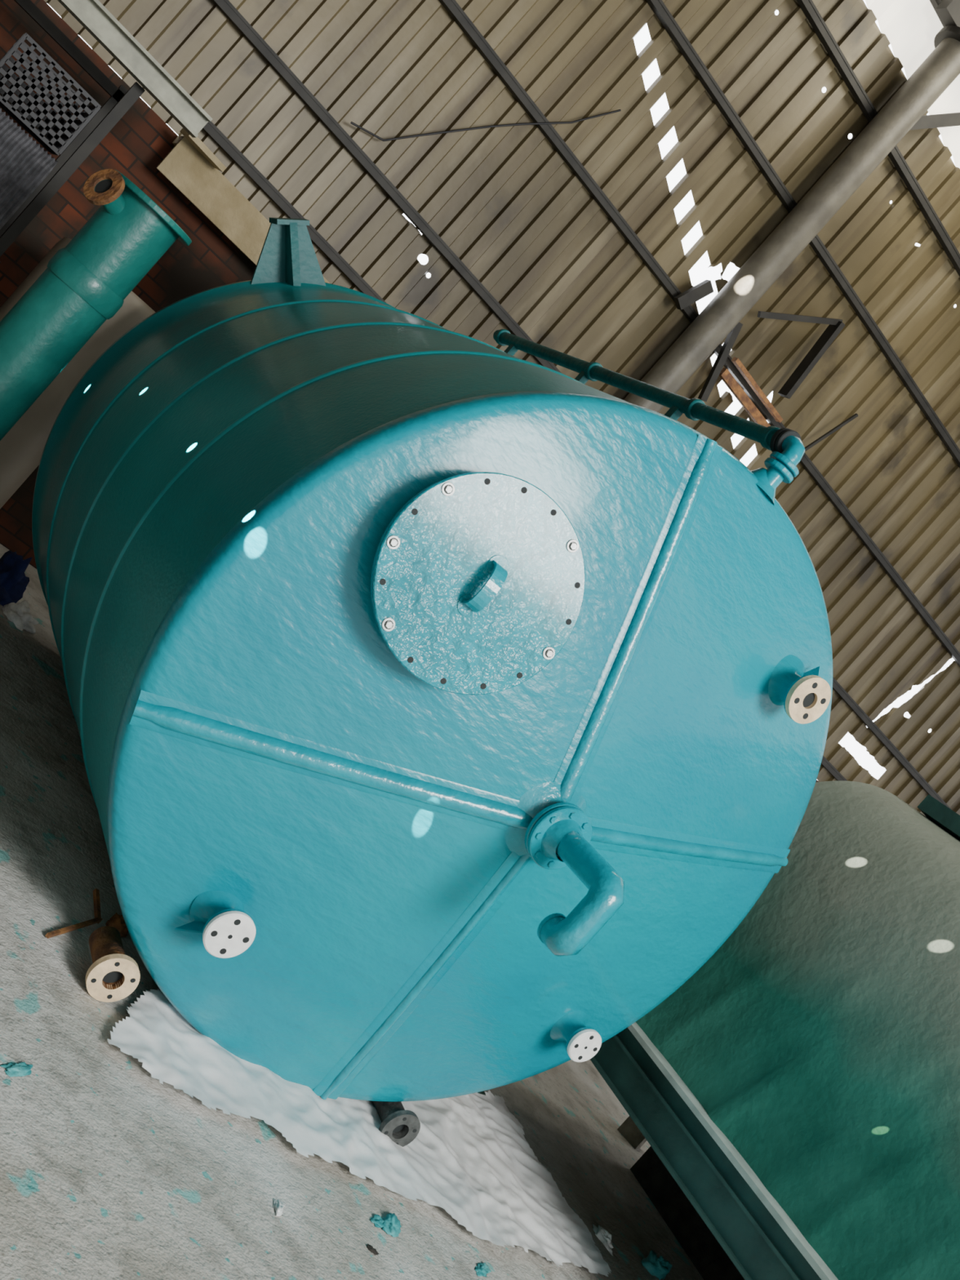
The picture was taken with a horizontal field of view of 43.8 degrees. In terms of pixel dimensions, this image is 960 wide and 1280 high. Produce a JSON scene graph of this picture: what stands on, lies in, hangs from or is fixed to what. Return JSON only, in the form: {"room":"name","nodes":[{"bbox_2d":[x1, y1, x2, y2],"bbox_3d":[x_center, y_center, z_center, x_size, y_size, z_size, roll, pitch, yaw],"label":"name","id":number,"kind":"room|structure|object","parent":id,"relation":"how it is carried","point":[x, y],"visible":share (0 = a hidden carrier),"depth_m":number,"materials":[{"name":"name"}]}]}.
{"room":"abandoned factory","nodes":[
{"label":"abandoned factory","id":0,"kind":"room"},
{"bbox_2d":[0,543,703,1279],"bbox_3d":[2.279,3.994,3.429,17.000,0.001,13.100,41,1,-32],"label":"floor","id":1,"kind":"structure","parent":0,"point":[108,1171],"depth_m":3.30,"materials":[{"name":"concrete"}]},
{"bbox_2d":[0,550,32,606],"bbox_3d":[-2.305,-0.323,5.870,0.210,0.267,0.244,41,1,-44],"label":"cloth bundle","id":2,"kind":"object","parent":1,"relation":"on","point":[14,582],"visible":0.98,"depth_m":5.84,"materials":[{"name":"blue fabric"}]},
{"bbox_2d":[0,1062,32,1076],"bbox_3d":[-1.086,1.010,2.816,0.045,0.009,0.116,42,1,21],"label":"scrap","id":3,"kind":"object","parent":1,"relation":"on","point":[13,1069],"visible":1,"depth_m":2.80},
{"bbox_2d":[1,600,39,634],"bbox_3d":[-2.216,-0.128,5.798,0.178,0.098,0.233,41,1,-32],"label":"rag","id":4,"kind":"object","parent":1,"relation":"on","point":[20,614],"visible":1,"depth_m":5.76,"materials":[{"name":"grey fabric"}]},
{"bbox_2d":[0,0,145,262],"bbox_3d":[-2.978,-2.264,5.279,1.800,2.300,0.600,41,1,-32],"label":"window frame","id":5,"kind":"structure","parent":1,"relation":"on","point":[121,100],"depth_m":5.56,"materials":[{"name":"metal"}]},
{"bbox_2d":[0,108,57,229],"bbox_3d":[-2.417,-2.279,5.465,0.720,0.520,0.512,41,1,-32],"label":"roller shutter","id":6,"kind":"object","parent":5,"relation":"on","point":[24,165],"visible":1,"depth_m":5.40,"materials":[{"name":"metal"}]},
{"bbox_2d":[0,32,101,155],"bbox_3d":[-2.052,-2.532,5.553,0.418,0.300,0.418,41,1,-32],"label":"window grille","id":7,"kind":"object","parent":6,"relation":"on","point":[70,132],"visible":1,"depth_m":5.43,"materials":[{"name":"grey metal"}]},
{"bbox_2d":[57,0,212,137],"bbox_3d":[-1.959,-2.972,5.056,2.050,0.115,0.110,41,1,-32],"label":"channel","id":8,"kind":"object","parent":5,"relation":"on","point":[91,15],"visible":1,"depth_m":5.38,"materials":[{"name":"grey metal"}]},
{"bbox_2d":[44,888,102,938],"bbox_3d":[-1.206,0.849,3.623,0.087,0.051,0.397,42,1,-3],"label":"rod","id":9,"kind":"object","parent":1,"relation":"on","point":[97,919],"visible":1,"depth_m":3.64,"materials":[{"name":"brown metal"}]},
{"bbox_2d":[0,236,155,508],"bbox_3d":[-2.307,-1.194,5.874,0.620,1.570,0.620,41,1,-32],"label":"pipe","id":10,"kind":"object","parent":1,"relation":"on","point":[21,449],"visible":0.33,"depth_m":5.69,"materials":[{"name":"metal"}]},
{"bbox_2d":[0,168,191,440],"bbox_3d":[-1.944,-1.051,4.802,0.472,1.878,0.440,41,1,-32],"label":"pipe","id":11,"kind":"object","parent":1,"relation":"on","point":[86,282],"depth_m":4.68,"materials":[{"name":"teal metal"}]},
{"bbox_2d":[85,925,140,1002],"bbox_3d":[-1.067,0.919,3.432,0.146,0.146,0.202,41,1,-32],"label":"pipe stub","id":12,"kind":"object","parent":1,"relation":"on","point":[113,975],"visible":1,"depth_m":3.37,"materials":[{"name":"beige metal"}]},
{"bbox_2d":[105,912,128,937],"bbox_3d":[-1.144,0.907,3.790,0.077,0.049,0.079,42,1,-2],"label":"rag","id":13,"kind":"object","parent":1,"relation":"on","point":[117,921],"visible":0.76,"depth_m":3.77,"materials":[{"name":"brown fabric"}]},
{"bbox_2d":[273,1198,284,1216],"bbox_3d":[-0.528,1.496,3.147,0.034,0.011,0.080,41,1,-14],"label":"paper scrap","id":14,"kind":"object","parent":1,"relation":"on","point":[278,1206],"visible":1,"depth_m":3.14,"materials":[{"name":"white paper"}]},
{"bbox_2d":[114,984,612,1275],"bbox_3d":[-0.396,1.562,4.122,2.328,0.029,1.080,41,1,-32],"label":"plastic sheet","id":15,"kind":"object","parent":1,"relation":"on","point":[470,1162],"visible":0.67,"depth_m":3.90,"materials":[{"name":"white plastic"}]},
{"bbox_2d":[372,1101,420,1146],"bbox_3d":[-0.321,1.571,4.069,0.140,0.140,0.302,41,1,-32],"label":"pipe stub","id":16,"kind":"object","parent":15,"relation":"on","point":[402,1126],"visible":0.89,"depth_m":3.96,"materials":[{"name":"grey metal"}]},
{"bbox_2d":[366,1244,378,1254],"bbox_3d":[-0.299,1.699,3.328,0.046,0.006,0.028,41,1,-13],"label":"lump","id":17,"kind":"object","parent":1,"relation":"on","point":[370,1247],"visible":1,"depth_m":3.32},
{"bbox_2d":[370,1214,384,1227],"bbox_3d":[-0.296,1.694,3.478,0.046,0.012,0.065,42,1,34],"label":"scrap","id":18,"kind":"object","parent":1,"relation":"on","point":[376,1220],"visible":1,"depth_m":3.47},
{"bbox_2d":[382,1213,401,1237],"bbox_3d":[-0.256,1.718,3.521,0.072,0.026,0.111,41,1,-8],"label":"scrap","id":19,"kind":"object","parent":1,"relation":"on","point":[392,1225],"visible":1,"depth_m":3.51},
{"bbox_2d":[31,217,832,1101],"bbox_3d":[-0.256,-0.020,4.609,2.424,2.612,3.498,41,1,-32],"label":"storage tank","id":20,"kind":"object","parent":1,"relation":"on","point":[444,702],"visible":1,"depth_m":3.45,"materials":[{"name":"metal"}]},
{"bbox_2d":[504,781,624,956],"bbox_3d":[0.253,0.633,3.321,0.320,0.384,0.448,41,1,-32],"label":"vent","id":21,"kind":"object","parent":20,"relation":"attached to","point":[550,827],"depth_m":3.39,"materials":[{"name":"metal"}]},
{"bbox_2d":[475,1262,491,1276],"bbox_3d":[0.011,1.961,3.718,0.046,0.011,0.118,42,1,20],"label":"scrap","id":22,"kind":"object","parent":1,"relation":"on","point":[482,1269],"visible":1,"depth_m":3.71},
{"bbox_2d":[592,1223,613,1256],"bbox_3d":[0.493,2.346,4.689,0.076,0.039,0.148,41,1,-32],"label":"paper scrap","id":23,"kind":"object","parent":1,"relation":"on","point":[602,1233],"visible":1,"depth_m":4.68,"materials":[{"name":"white paper"}]},
{"bbox_2d":[617,1115,646,1149],"bbox_3d":[0.812,2.528,6.184,0.153,0.140,0.116,42,1,24],"label":"concrete block","id":24,"kind":"object","parent":1,"relation":"on","point":[628,1129],"visible":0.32,"depth_m":6.14,"materials":[{"name":"grey concrete"}]},
{"bbox_2d":[641,1249,672,1279],"bbox_3d":[0.724,2.531,4.840,0.109,0.064,0.171,42,1,25],"label":"scrap","id":25,"kind":"object","parent":1,"relation":"on","point":[660,1267],"visible":1,"depth_m":4.80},
{"bbox_2d":[590,780,959,1279],"bbox_3d":[2.413,2.649,3.262,2.160,2.195,6.300,41,1,-32],"label":"vessel","id":26,"kind":"object","parent":1,"relation":"on","point":[795,1100],"visible":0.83,"depth_m":4.20,"materials":[{"name":"metal"}]},
{"bbox_2d":[623,0,959,413],"bbox_3d":[1.216,-1.460,7.969,1.007,6.570,0.400,41,1,-32],"label":"steel column","id":27,"kind":"structure","parent":1,"relation":"on","point":[904,111],"depth_m":7.74,"materials":[{"name":"metal"}]},
{"bbox_2d":[673,279,857,451],"bbox_3d":[2.007,-1.924,8.190,1.763,1.122,0.100,41,1,-32],"label":"metal bracket","id":28,"kind":"object","parent":27,"relation":"attached to","point":[704,288],"visible":0.88,"depth_m":8.18,"materials":[{"name":"metal"}]},
{"bbox_2d":[0,0,818,782],"bbox_3d":[0.510,0.705,8.962,17.000,2.360,0.200,41,1,-32],"label":"wall","id":29,"kind":"structure","parent":0,"point":[140,140],"depth_m":6.35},
{"bbox_2d":[155,128,329,283],"bbox_3d":[-1.050,-2.075,6.713,1.836,0.245,0.373,41,1,-32],"label":"wall panel","id":30,"kind":"object","parent":29,"relation":"attached to","point":[190,166],"visible":0.52,"depth_m":6.38,"materials":[{"name":"brown wood"}]},
{"bbox_2d":[202,0,959,809],"bbox_3d":[2.778,-1.720,8.768,17.000,4.055,0.061,41,1,-32],"label":"roof beams","id":31,"kind":"structure","parent":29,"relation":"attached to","point":[808,7],"depth_m":7.49,"materials":[{"name":"metal"}]},
{"bbox_2d":[44,0,959,817],"bbox_3d":[3.077,-2.161,8.775,16.900,5.340,0.030,41,1,-32],"label":"corrugated roof","id":32,"kind":"structure","parent":31,"relation":"on","point":[504,200],"depth_m":7.60,"materials":[{"name":"beige metal"}]},
{"bbox_2d":[865,0,959,168],"bbox_3d":[6.345,-1.799,10.433,10.545,1.600,0.030,41,1,-32],"label":"sky","id":33,"kind":"structure","parent":32,"relation":"in","point":[911,27],"depth_m":7.90,"materials":[{"name":"white"}]}
]}

